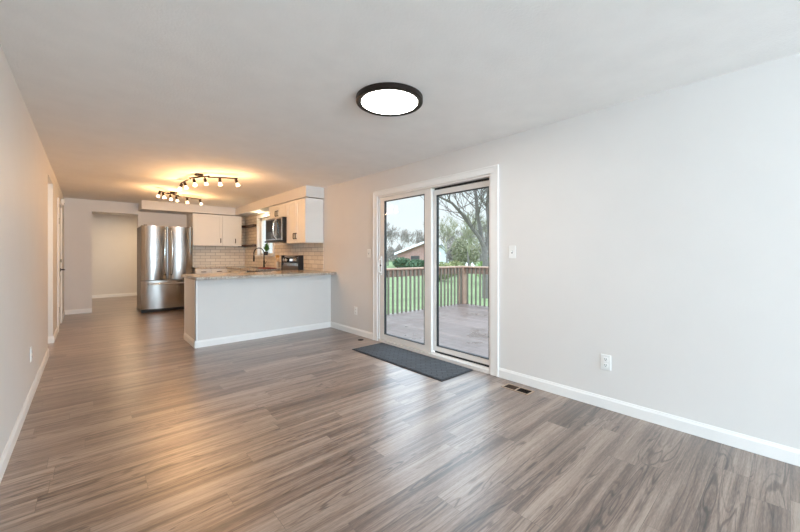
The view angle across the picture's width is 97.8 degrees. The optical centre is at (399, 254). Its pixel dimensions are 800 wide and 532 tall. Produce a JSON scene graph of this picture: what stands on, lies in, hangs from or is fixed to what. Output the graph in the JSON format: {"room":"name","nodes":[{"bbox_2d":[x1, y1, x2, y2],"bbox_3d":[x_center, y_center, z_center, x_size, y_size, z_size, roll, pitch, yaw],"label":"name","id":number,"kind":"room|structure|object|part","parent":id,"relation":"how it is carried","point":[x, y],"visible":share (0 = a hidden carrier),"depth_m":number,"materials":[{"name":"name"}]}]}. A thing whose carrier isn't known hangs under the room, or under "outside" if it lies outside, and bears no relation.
{"room":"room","nodes":[
{"label":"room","id":0,"kind":"room"},
{"bbox_2d":[0,44,63,457],"bbox_3d":[-2.107,0.025,1.711,0.120,2.440,14.800,0,0,-42],"label":"wall","id":1,"kind":"structure","parent":0,"point":[30,190],"depth_m":2.60,"materials":[{"name":"paint"}]},
{"bbox_2d":[30,346,31,361],"bbox_3d":[-3.181,0.855,3.011,0.010,0.124,0.076,0,0,-42],"label":"wall outlet","id":2,"kind":"object","parent":1,"relation":"attached to","point":[31,346],"visible":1,"depth_m":3.00,"materials":[{"name":"white plastic"}]},
{"bbox_2d":[0,310,64,482],"bbox_3d":[-2.097,1.198,1.801,0.014,0.095,14.680,0,0,-42],"label":"baseboard","id":3,"kind":"structure","parent":1,"relation":"attached to","point":[5,457],"depth_m":2.53,"materials":[{"name":"white paint"}]},
{"bbox_2d":[57,198,64,331],"bbox_3d":[-5.863,0.160,6.019,0.106,2.170,1.070,0,0,-42],"label":"door","id":4,"kind":"structure","parent":1,"relation":"in","point":[59,218],"depth_m":6.05,"materials":[{"name":"white paint"}]},
{"bbox_3d":[-5.864,0.160,6.018,0.018,2.170,1.070,0,0,-42],"label":"casing","id":5,"kind":"part","parent":4,"relation":"part of","materials":[{"name":"white paint"}]},
{"bbox_2d":[92,213,136,294],"bbox_3d":[-7.366,0.025,9.290,3.800,2.440,3.270,0,0,-42],"label":"wall","id":6,"kind":"structure","parent":0,"point":[114,237],"depth_m":10.34,"materials":[{"name":"paint"}]},
{"bbox_2d":[65,293,136,314],"bbox_3d":[-7.281,1.198,9.195,3.560,0.095,3.284,0,0,-42],"label":"baseboard","id":7,"kind":"structure","parent":6,"relation":"attached to","point":[88,310],"depth_m":10.05,"materials":[{"name":"white paint"}]},
{"bbox_2d":[64,198,186,309],"bbox_3d":[-5.772,0.025,8.441,3.625,2.440,0.120,0,0,-42],"label":"wall","id":8,"kind":"structure","parent":0,"point":[77,212],"depth_m":7.46,"materials":[{"name":"paint"}]},
{"bbox_2d":[187,214,207,266],"bbox_3d":[-4.750,0.025,9.046,1.295,2.440,0.339,0,0,-42],"label":"wall","id":9,"kind":"structure","parent":0,"point":[188,215],"depth_m":8.57,"materials":[{"name":"paint"}]},
{"bbox_2d":[190,213,221,245],"bbox_3d":[-4.749,-0.607,8.561,0.645,0.764,0.367,0,0,-42],"label":"upper cabinet","id":10,"kind":"object","parent":9,"relation":"attached to","point":[207,228],"visible":0.91,"depth_m":8.44,"materials":[{"name":"white paint"}]},
{"bbox_2d":[193,217,244,266],"bbox_3d":[-4.637,-0.358,8.913,1.283,1.292,0.008,0,0,-42],"label":"tile","id":11,"kind":"structure","parent":9,"relation":"attached to","point":[203,256],"depth_m":8.94,"materials":[{"name":"white tile"}]},
{"bbox_2d":[222,215,241,245],"bbox_3d":[-4.337,-0.607,8.929,0.455,0.764,0.367,0,0,-42],"label":"upper cabinet","id":12,"kind":"object","parent":9,"relation":"attached to","point":[231,225],"visible":1,"depth_m":8.81,"materials":[{"name":"white paint"}]},
{"bbox_2d":[138,185,323,216],"bbox_3d":[-3.712,-1.100,7.157,2.265,0.190,4.540,0,0,-42],"label":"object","id":13,"kind":"structure","parent":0,"point":[263,205],"depth_m":7.88,"materials":[{"name":"paint"}]},
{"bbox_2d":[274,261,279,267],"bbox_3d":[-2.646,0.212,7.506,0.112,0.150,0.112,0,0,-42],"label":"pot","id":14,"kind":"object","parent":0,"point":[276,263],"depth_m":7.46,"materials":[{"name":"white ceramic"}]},
{"bbox_2d":[0,296,799,531],"bbox_3d":[-2.562,1.305,3.665,5.465,0.120,18.320,0,0,-42],"label":"floor","id":15,"kind":"structure","parent":0,"point":[128,426],"depth_m":2.20,"materials":[{"name":"laminate"}]},
{"bbox_2d":[137,224,192,312],"bbox_3d":[-5.403,0.295,8.035,0.970,1.900,0.938,0,0,-42],"label":"refrigerator","id":16,"kind":"object","parent":15,"relation":"on","point":[164,253],"visible":0.82,"depth_m":7.68,"materials":[{"name":"grey metal"}]},
{"bbox_3d":[-5.348,-0.045,7.607,0.482,1.180,0.100,0,0,-42],"label":"door","id":17,"kind":"part","parent":16,"relation":"part of","materials":[{"name":"silver metal"}]},
{"bbox_3d":[-5.166,0.865,7.769,0.970,0.610,0.100,0,0,-42],"label":"freezer drawer","id":18,"kind":"part","parent":16,"relation":"part of","materials":[{"name":"silver metal"}]},
{"bbox_3d":[-5.173,-0.070,7.682,0.045,1.055,0.102,0,0,-42],"label":"handle","id":19,"kind":"part","parent":16,"relation":"part of","materials":[{"name":"metal"}]},
{"bbox_3d":[-5.123,0.630,7.722,0.758,0.028,0.100,0,0,-42],"label":"handle","id":20,"kind":"part","parent":16,"relation":"part of","materials":[{"name":"metal"}]},
{"bbox_3d":[-5.082,-0.070,7.763,0.104,1.055,0.041,0,0,36],"label":"handle","id":21,"kind":"part","parent":16,"relation":"part of","materials":[{"name":"metal"}]},
{"bbox_3d":[-4.984,-0.045,7.932,0.482,1.180,0.100,0,0,-42],"label":"door","id":22,"kind":"part","parent":16,"relation":"part of","materials":[{"name":"silver metal"}]},
{"bbox_2d":[193,269,210,273],"bbox_3d":[-4.775,0.788,8.363,0.332,0.914,0.627,0,0,-42],"label":"base cabinet","id":23,"kind":"object","parent":15,"relation":"on","point":[195,271],"visible":0.2,"depth_m":8.15,"materials":[{"name":"white paint"}]},
{"bbox_2d":[211,269,226,272],"bbox_3d":[-4.524,0.788,8.588,0.338,0.914,0.627,0,0,-42],"label":"base cabinet","id":24,"kind":"object","parent":15,"relation":"on","point":[212,270],"visible":0.22,"depth_m":8.37,"materials":[{"name":"white paint"}]},
{"bbox_2d":[227,269,235,272],"bbox_3d":[-3.785,0.788,8.434,0.651,0.914,0.620,0,0,-42],"label":"base cabinet","id":25,"kind":"object","parent":15,"relation":"on","point":[228,270],"visible":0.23,"depth_m":8.22,"materials":[{"name":"white paint"}]},
{"bbox_2d":[193,266,280,270],"bbox_3d":[-3.761,0.308,7.936,1.279,0.041,2.616,0,0,-42],"label":"countertop","id":26,"kind":"structure","parent":25,"relation":"on","point":[247,268],"depth_m":8.11,"materials":[{"name":"stone"}]},
{"bbox_2d":[253,248,266,266],"bbox_3d":[-3.200,0.058,7.970,0.302,0.460,0.196,0,0,-42],"label":"kitchen faucet","id":27,"kind":"object","parent":26,"relation":"on","point":[264,262],"visible":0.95,"depth_m":8.07,"materials":[{"name":"black metal"}]},
{"bbox_3d":[-3.228,-0.013,7.992,0.024,0.317,0.281,0,0,35],"label":"spout","id":28,"kind":"part","parent":27,"relation":"part of","materials":[{"name":"black metal"}]},
{"bbox_2d":[274,255,279,267],"bbox_3d":[-2.650,0.141,7.509,0.120,0.292,0.112,0,0,30],"label":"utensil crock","id":29,"kind":"object","parent":26,"relation":"on","point":[276,263],"visible":0.91,"depth_m":7.46,"materials":[{"name":"white ceramic"}]},
{"bbox_2d":[184,275,330,347],"bbox_3d":[-2.199,0.787,5.604,2.075,0.915,0.714,0,0,-42],"label":"base cabinet","id":30,"kind":"object","parent":15,"relation":"on","point":[221,311],"visible":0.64,"depth_m":5.17,"materials":[{"name":"paint"}]},
{"bbox_3d":[-3.192,0.740,5.174,0.006,0.820,0.030,0,0,-42],"label":"trim","id":31,"kind":"part","parent":30,"relation":"part of","materials":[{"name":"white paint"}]},
{"bbox_3d":[-2.735,0.740,4.680,0.028,0.820,0.036,0,0,-42],"label":"corner trim","id":32,"kind":"part","parent":30,"relation":"part of","materials":[{"name":"white paint"}]},
{"bbox_3d":[-2.203,1.198,5.600,2.063,0.095,0.714,0,0,-42],"label":"trim","id":33,"kind":"part","parent":30,"relation":"part of","materials":[{"name":"white paint"}]},
{"bbox_2d":[181,270,335,279],"bbox_3d":[-2.249,0.308,5.642,2.097,0.041,1.190,0,0,-42],"label":"countertop","id":34,"kind":"structure","parent":30,"relation":"on","point":[284,273],"depth_m":5.16,"materials":[{"name":"stone"}]},
{"bbox_2d":[255,255,302,271],"bbox_3d":[-2.409,0.615,6.847,0.716,1.220,0.796,0,0,-42],"label":"range","id":35,"kind":"object","parent":15,"relation":"on","point":[288,262],"visible":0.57,"depth_m":6.96,"materials":[{"name":"grey metal"}]},
{"bbox_2d":[255,270,281,271],"bbox_3d":[-2.411,0.327,6.845,0.560,0.024,0.796,0,0,-42],"label":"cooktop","id":36,"kind":"object","parent":35,"relation":"in","point":[266,270],"depth_m":6.94,"materials":[{"name":"black glass"}]},
{"bbox_3d":[-2.212,0.263,7.023,0.008,0.095,0.740,0,0,-42],"label":"panel","id":37,"kind":"part","parent":35,"relation":"part of","materials":[{"name":"grey metal"}]},
{"bbox_3d":[-2.211,0.105,7.024,0.018,0.110,0.700,0,0,-42],"label":"control panel","id":38,"kind":"part","parent":35,"relation":"part of","materials":[{"name":"black glass"}]},
{"bbox_2d":[352,343,472,381],"bbox_3d":[0.080,1.238,4.179,0.510,0.013,1.565,0,0,-42],"label":"door mat","id":39,"kind":"object","parent":15,"relation":"on","point":[434,368],"visible":1,"depth_m":4.04,"materials":[{"name":"fabric"}]},
{"bbox_2d":[501,383,534,394],"bbox_3d":[1.090,1.242,3.235,0.128,0.006,0.270,0,0,-42],"label":"floor vent","id":40,"kind":"object","parent":15,"relation":"in","point":[509,386],"visible":1,"depth_m":3.23,"materials":[{"name":"brown metal"}]},
{"bbox_2d":[0,0,799,215],"bbox_3d":[-2.562,-1.255,3.665,5.465,0.120,18.320,0,0,-42],"label":"ceiling","id":41,"kind":"structure","parent":0,"point":[127,101],"depth_m":2.29,"materials":[{"name":"paint"}]},
{"bbox_2d":[156,190,202,204],"bbox_3d":[-4.246,-1.107,6.684,0.204,0.176,1.026,0,0,14],"label":"track light","id":42,"kind":"object","parent":41,"relation":"attached to","point":[159,192],"visible":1,"depth_m":6.62,"materials":[{"name":"brown metal"}]},
{"bbox_2d":[178,173,239,190],"bbox_3d":[-2.970,-1.107,5.243,1.161,0.176,0.279,0,0,16],"label":"track light","id":43,"kind":"object","parent":41,"relation":"attached to","point":[198,175],"visible":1,"depth_m":5.16,"materials":[{"name":"brown metal"}]},
{"bbox_3d":[-2.611,-1.144,5.144,0.405,0.031,0.028,0,0,-15],"label":"swivel arm","id":44,"kind":"part","parent":43,"relation":"part of","materials":[{"name":"brown metal"}]},
{"bbox_2d":[356,82,422,116],"bbox_3d":[-0.080,-1.175,2.665,0.508,0.040,0.508,0,0,-42],"label":"ceiling light","id":45,"kind":"object","parent":41,"relation":"in","point":[388,99],"visible":1,"depth_m":2.60,"materials":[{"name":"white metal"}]},
{"bbox_2d":[361,90,417,113],"bbox_3d":[-0.080,-1.164,2.665,0.427,0.018,0.427,0,0,-42],"label":"diffuser","id":46,"kind":"object","parent":45,"relation":"attached to","point":[374,101],"depth_m":2.64,"materials":[{"name":"white plastic"}]},
{"bbox_2d":[255,53,799,449],"bbox_3d":[0.559,0.025,4.176,0.130,2.440,14.920,0,0,-42],"label":"wall","id":47,"kind":"structure","parent":0,"point":[658,234],"depth_m":2.60,"materials":[{"name":"paint"}]},
{"bbox_2d":[238,244,256,246],"bbox_3d":[-3.920,-0.237,8.943,0.175,0.055,0.900,0,0,-42],"label":"corner shelf","id":48,"kind":"object","parent":47,"relation":"attached to","point":[250,245],"visible":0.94,"depth_m":8.75,"materials":[{"name":"brown wood"}]},
{"bbox_2d":[242,224,256,227],"bbox_3d":[-3.920,-0.738,8.943,0.175,0.055,0.900,0,0,-42],"label":"corner shelf","id":49,"kind":"object","parent":47,"relation":"attached to","point":[251,225],"visible":0.84,"depth_m":8.85,"materials":[{"name":"brown wood"}]},
{"bbox_2d":[255,213,274,256],"bbox_3d":[-3.160,-0.465,8.268,0.160,1.000,1.120,0,0,-42],"label":"window","id":50,"kind":"structure","parent":47,"relation":"in","point":[263,215],"depth_m":8.50,"materials":[{"name":"white paint"}]},
{"bbox_2d":[264,243,269,254],"bbox_3d":[-3.154,-0.152,8.225,0.114,0.313,0.290,0,0,-42],"label":"potted plant","id":51,"kind":"object","parent":50,"relation":"on","point":[266,248],"visible":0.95,"depth_m":8.21,"materials":[{"name":"green plant"}]},
{"bbox_3d":[-3.119,-0.445,8.305,0.050,0.900,0.940,0,0,-42],"label":"sash","id":52,"kind":"part","parent":50,"relation":"part of","materials":[{"name":"white plastic"}]},
{"bbox_2d":[269,203,286,218],"bbox_3d":[-2.301,-0.855,6.978,0.381,0.269,0.848,0,0,-42],"label":"upper cabinet","id":53,"kind":"object","parent":47,"relation":"attached to","point":[280,210],"visible":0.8,"depth_m":6.83,"materials":[{"name":"white paint"}]},
{"bbox_3d":[-2.551,-0.854,7.040,0.018,0.264,0.419,0,0,-42],"label":"door","id":54,"kind":"part","parent":53,"relation":"part of","materials":[{"name":"white paint"}]},
{"bbox_2d":[265,217,286,242],"bbox_3d":[-2.341,-0.483,6.929,0.504,0.467,0.828,0,0,-42],"label":"microwave","id":55,"kind":"object","parent":53,"relation":"attached to","point":[276,228],"visible":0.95,"depth_m":6.66,"materials":[{"name":"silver metal"}]},
{"bbox_3d":[-2.535,-0.499,6.882,0.014,0.432,0.560,0,0,-42],"label":"door","id":56,"kind":"part","parent":55,"relation":"part of","materials":[{"name":"silver metal"}]},
{"bbox_3d":[-2.405,-0.500,6.683,0.081,0.368,0.030,0,0,-42],"label":"handle","id":57,"kind":"part","parent":55,"relation":"part of","materials":[{"name":"metal"}]},
{"bbox_3d":[-2.272,-0.499,6.588,0.014,0.432,0.223,0,0,-42],"label":"control panel","id":58,"kind":"part","parent":55,"relation":"part of","materials":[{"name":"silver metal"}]},
{"bbox_3d":[-2.268,-0.854,6.723,0.018,0.264,0.419,0,0,-42],"label":"door","id":59,"kind":"part","parent":53,"relation":"part of","materials":[{"name":"white paint"}]},
{"bbox_2d":[245,215,323,270],"bbox_3d":[-2.760,-0.358,7.785,0.008,1.291,4.176,0,0,-42],"label":"tile","id":60,"kind":"structure","parent":47,"relation":"attached to","point":[313,254],"depth_m":7.53,"materials":[{"name":"white tile"}]},
{"bbox_2d":[287,197,322,243],"bbox_3d":[-1.762,-0.602,6.375,0.381,0.774,0.763,0,0,-42],"label":"upper cabinet","id":61,"kind":"object","parent":47,"relation":"attached to","point":[304,215],"visible":1,"depth_m":6.14,"materials":[{"name":"white paint"}]},
{"bbox_3d":[-1.997,-0.602,6.420,0.018,0.769,0.377,0,0,-42],"label":"door","id":62,"kind":"part","parent":61,"relation":"part of","materials":[{"name":"white paint"}]},
{"bbox_3d":[-1.742,-0.602,6.135,0.018,0.769,0.376,0,0,-42],"label":"door","id":63,"kind":"part","parent":61,"relation":"part of","materials":[{"name":"white paint"}]},
{"bbox_2d":[367,249,370,256],"bbox_3d":[-0.470,-0.025,5.214,0.020,0.124,0.076,0,0,-42],"label":"light switch","id":64,"kind":"object","parent":47,"relation":"attached to","point":[368,250],"visible":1,"depth_m":5.21,"materials":[{"name":"white plastic"}]},
{"bbox_2d":[373,164,498,376],"bbox_3d":[0.347,0.160,4.378,0.176,2.170,2.095,0,0,-42],"label":"door","id":65,"kind":"structure","parent":47,"relation":"in","point":[485,177],"depth_m":4.31,"materials":[{"name":"white paint"}]},
{"bbox_3d":[-0.288,0.150,5.000,0.058,0.270,0.030,0,0,-42],"label":"handle","id":66,"kind":"part","parent":65,"relation":"part of","materials":[{"name":"white plastic"}]},
{"bbox_3d":[0.060,0.191,4.685,0.040,2.028,1.015,0,0,-42],"label":"panel","id":67,"kind":"part","parent":65,"relation":"part of","materials":[{"name":"white plastic"}]},
{"bbox_3d":[0.702,0.190,4.051,0.040,1.986,0.895,0,0,-42],"label":"panel","id":68,"kind":"part","parent":65,"relation":"part of","materials":[{"name":"clear glass"}]},
{"bbox_2d":[509,246,515,257],"bbox_3d":[1.107,-0.030,3.451,0.020,0.124,0.076,0,0,-42],"label":"light switch","id":69,"kind":"object","parent":47,"relation":"attached to","point":[512,249],"visible":1,"depth_m":3.45,"materials":[{"name":"white plastic"}]},
{"bbox_2d":[331,322,799,466],"bbox_3d":[2.099,1.198,2.346,0.014,0.095,9.900,0,0,-42],"label":"baseboard","id":70,"kind":"structure","parent":47,"relation":"attached to","point":[783,453],"depth_m":2.56,"materials":[{"name":"white paint"}]},
{"bbox_2d":[601,354,610,370],"bbox_3d":[1.668,0.870,2.830,0.010,0.124,0.076,0,0,-42],"label":"wall outlet","id":71,"kind":"object","parent":47,"relation":"attached to","point":[605,359],"visible":1,"depth_m":2.82,"materials":[{"name":"white plastic"}]},
{"bbox_3d":[-5.355,0.025,3.972,1.710,2.440,1.060,0,0,-42],"label":"wall","id":72,"kind":"structure","parent":0,"visible":0},
{"bbox_2d":[48,336,52,343],"bbox_3d":[-5.273,1.198,4.045,1.730,0.095,0.860,0,0,-42],"label":"baseboard","id":73,"kind":"structure","parent":72,"relation":"attached to","point":[50,339],"depth_m":4.92,"materials":[{"name":"white paint"}]},
{"label":"outside","id":74,"kind":"structure","parent":0,"visible":0},
{"bbox_2d":[387,260,487,313],"bbox_3d":[25.958,2.245,63.446,116.725,0.300,180.000,0,0,-42],"label":"lawn","id":75,"kind":"structure","parent":74,"point":[391,265],"depth_m":20.03,"materials":[{"name":"green plant"}]},
{"bbox_2d":[387,222,399,265],"bbox_3d":[-2.714,-2.223,67.977,5.701,8.647,5.132,0,0,4],"label":"bare tree","id":76,"kind":"object","parent":75,"relation":"on","point":[389,233],"visible":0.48,"depth_m":67.80,"materials":[{"name":"grey plant"}]},
{"bbox_2d":[392,257,409,267],"bbox_3d":[0.340,1.203,52.003,2.928,1.933,2.952,0,0,-42],"label":"evergreen shrub","id":77,"kind":"object","parent":75,"relation":"on","point":[400,262],"visible":0.91,"depth_m":51.22,"materials":[{"name":"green plant"}]},
{"bbox_2d":[393,229,415,249],"bbox_3d":[1.203,-2.271,84.562,6.039,8.748,6.959,0,0,-42],"label":"bare tree","id":78,"kind":"object","parent":75,"relation":"on","point":[405,235],"visible":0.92,"depth_m":84.03,"materials":[{"name":"grey plant"}]},
{"bbox_2d":[403,229,423,246],"bbox_3d":[3.888,-2.783,99.420,8.698,9.768,5.780,0,0,-18],"label":"bare tree","id":79,"kind":"object","parent":75,"relation":"on","point":[418,234],"visible":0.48,"depth_m":99.13,"materials":[{"name":"grey plant"}]},
{"bbox_2d":[406,259,423,267],"bbox_3d":[2.303,1.303,46.985,3.170,1.617,3.155,0,0,-42],"label":"evergreen shrub","id":80,"kind":"object","parent":75,"relation":"on","point":[412,263],"visible":0.77,"depth_m":46.09,"materials":[{"name":"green plant"}]},
{"bbox_2d":[394,241,440,259],"bbox_3d":[2.782,-0.120,60.440,7.400,4.430,10.120,0,0,0],"label":"brick house","id":81,"kind":"structure","parent":75,"relation":"on","point":[416,251],"depth_m":56.00,"materials":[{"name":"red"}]},
{"bbox_2d":[415,235,423,243],"bbox_3d":[6.004,-1.457,75.214,4.580,7.139,5.923,0,0,-42],"label":"bare tree","id":82,"kind":"object","parent":75,"relation":"on","point":[417,241],"visible":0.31,"depth_m":75.15,"materials":[{"name":"grey plant"}]},
{"bbox_2d":[387,303,488,357],"bbox_3d":[2.579,1.710,5.357,4.454,0.770,7.550,0,0,-42],"label":"wooden deck","id":83,"kind":"object","parent":75,"relation":"on","point":[463,327],"visible":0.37,"depth_m":6.47,"materials":[{"name":"grey wood"}]},
{"bbox_2d":[387,266,488,314],"bbox_3d":[2.606,0.812,5.401,4.415,1.024,7.580,0,0,-42],"label":"deck railing","id":84,"kind":"object","parent":83,"relation":"on","point":[462,272],"visible":0.3,"depth_m":8.98,"materials":[{"name":"brown wood"}]},
{"bbox_3d":[2.607,0.420,5.350,4.348,0.159,7.503,0,0,-42],"label":"rail","id":85,"kind":"part","parent":84,"relation":"part of","materials":[{"name":"wood"}]},
{"bbox_3d":[2.609,0.320,5.397,4.415,0.040,7.570,0,0,-42],"label":"rail","id":86,"kind":"part","parent":84,"relation":"part of","materials":[{"name":"wood"}]},
{"bbox_3d":[1.718,0.833,9.571,0.180,0.984,0.180,0,0,-42],"label":"post","id":87,"kind":"part","parent":84,"relation":"part of","materials":[{"name":"brown wood"}]},
{"bbox_2d":[388,245,488,261],"bbox_3d":[6.387,-1.232,111.278,62.410,7.651,56.335,0,0,-42],"label":"undergrowth","id":88,"kind":"object","parent":75,"relation":"on","point":[391,250],"visible":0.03,"depth_m":107.63,"materials":[{"name":"green plant"}]},
{"bbox_2d":[439,244,448,263],"bbox_3d":[8.693,-0.125,77.500,3.800,4.440,7.800,0,0,0],"label":"house","id":89,"kind":"structure","parent":75,"relation":"on","point":[442,258],"depth_m":74.01,"materials":[{"name":"white"}]},
{"bbox_2d":[439,262,452,279],"bbox_3d":[3.292,1.294,28.010,2.264,1.628,2.172,0,0,-23],"label":"leafy shrub","id":90,"kind":"object","parent":75,"relation":"on","point":[441,264],"visible":0.16,"depth_m":27.68,"materials":[{"name":"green plant"}]},
{"bbox_2d":[423,212,472,262],"bbox_3d":[7.019,-2.003,47.811,7.143,8.229,5.050,0,0,22],"label":"bare tree","id":91,"kind":"object","parent":75,"relation":"on","point":[454,226],"visible":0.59,"depth_m":47.19,"materials":[{"name":"grey plant"}]},
{"bbox_2d":[420,188,488,297],"bbox_3d":[3.506,-3.732,16.171,6.461,11.660,8.375,0,0,27],"label":"bare tree","id":92,"kind":"object","parent":75,"relation":"on","point":[480,236],"visible":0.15,"depth_m":16.87,"materials":[{"name":"grey plant"}]},
{"bbox_2d":[445,239,465,262],"bbox_3d":[9.971,-0.418,61.959,4.131,5.043,4.162,0,0,-42],"label":"bare shrub","id":93,"kind":"object","parent":75,"relation":"on","point":[450,259],"visible":0.24,"depth_m":61.49,"materials":[{"name":"grey plant"}]},
{"bbox_2d":[446,261,465,275],"bbox_3d":[5.528,1.319,34.995,2.318,1.580,2.284,0,0,-42],"label":"leafy shrub","id":94,"kind":"object","parent":75,"relation":"on","point":[452,263],"visible":0.21,"depth_m":34.73,"materials":[{"name":"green plant"}]},
{"bbox_2d":[441,227,478,245],"bbox_3d":[12.325,-1.923,69.650,8.574,8.072,5.419,0,0,19],"label":"bare tree","id":95,"kind":"object","parent":75,"relation":"on","point":[457,231],"visible":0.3,"depth_m":69.58,"materials":[{"name":"grey plant"}]},
{"bbox_2d":[451,235,481,265],"bbox_3d":[9.444,-0.451,49.998,4.580,5.110,4.499,0,0,-42],"label":"bare shrub","id":96,"kind":"object","parent":75,"relation":"on","point":[461,253],"visible":0.74,"depth_m":49.27,"materials":[{"name":"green plant"}]},
{"bbox_2d":[450,212,486,265],"bbox_3d":[8.188,-1.496,39.456,4.204,7.196,5.607,0,0,-34],"label":"bare tree","id":97,"kind":"object","parent":75,"relation":"on","point":[469,231],"visible":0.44,"depth_m":38.92,"materials":[{"name":"grey plant"}]},
{"bbox_2d":[475,221,486,265],"bbox_3d":[15.634,-2.032,61.939,5.412,8.258,7.122,0,0,15],"label":"bare tree","id":98,"kind":"object","parent":75,"relation":"on","point":[484,225],"visible":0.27,"depth_m":61.87,"materials":[{"name":"grey plant"}]}
]}

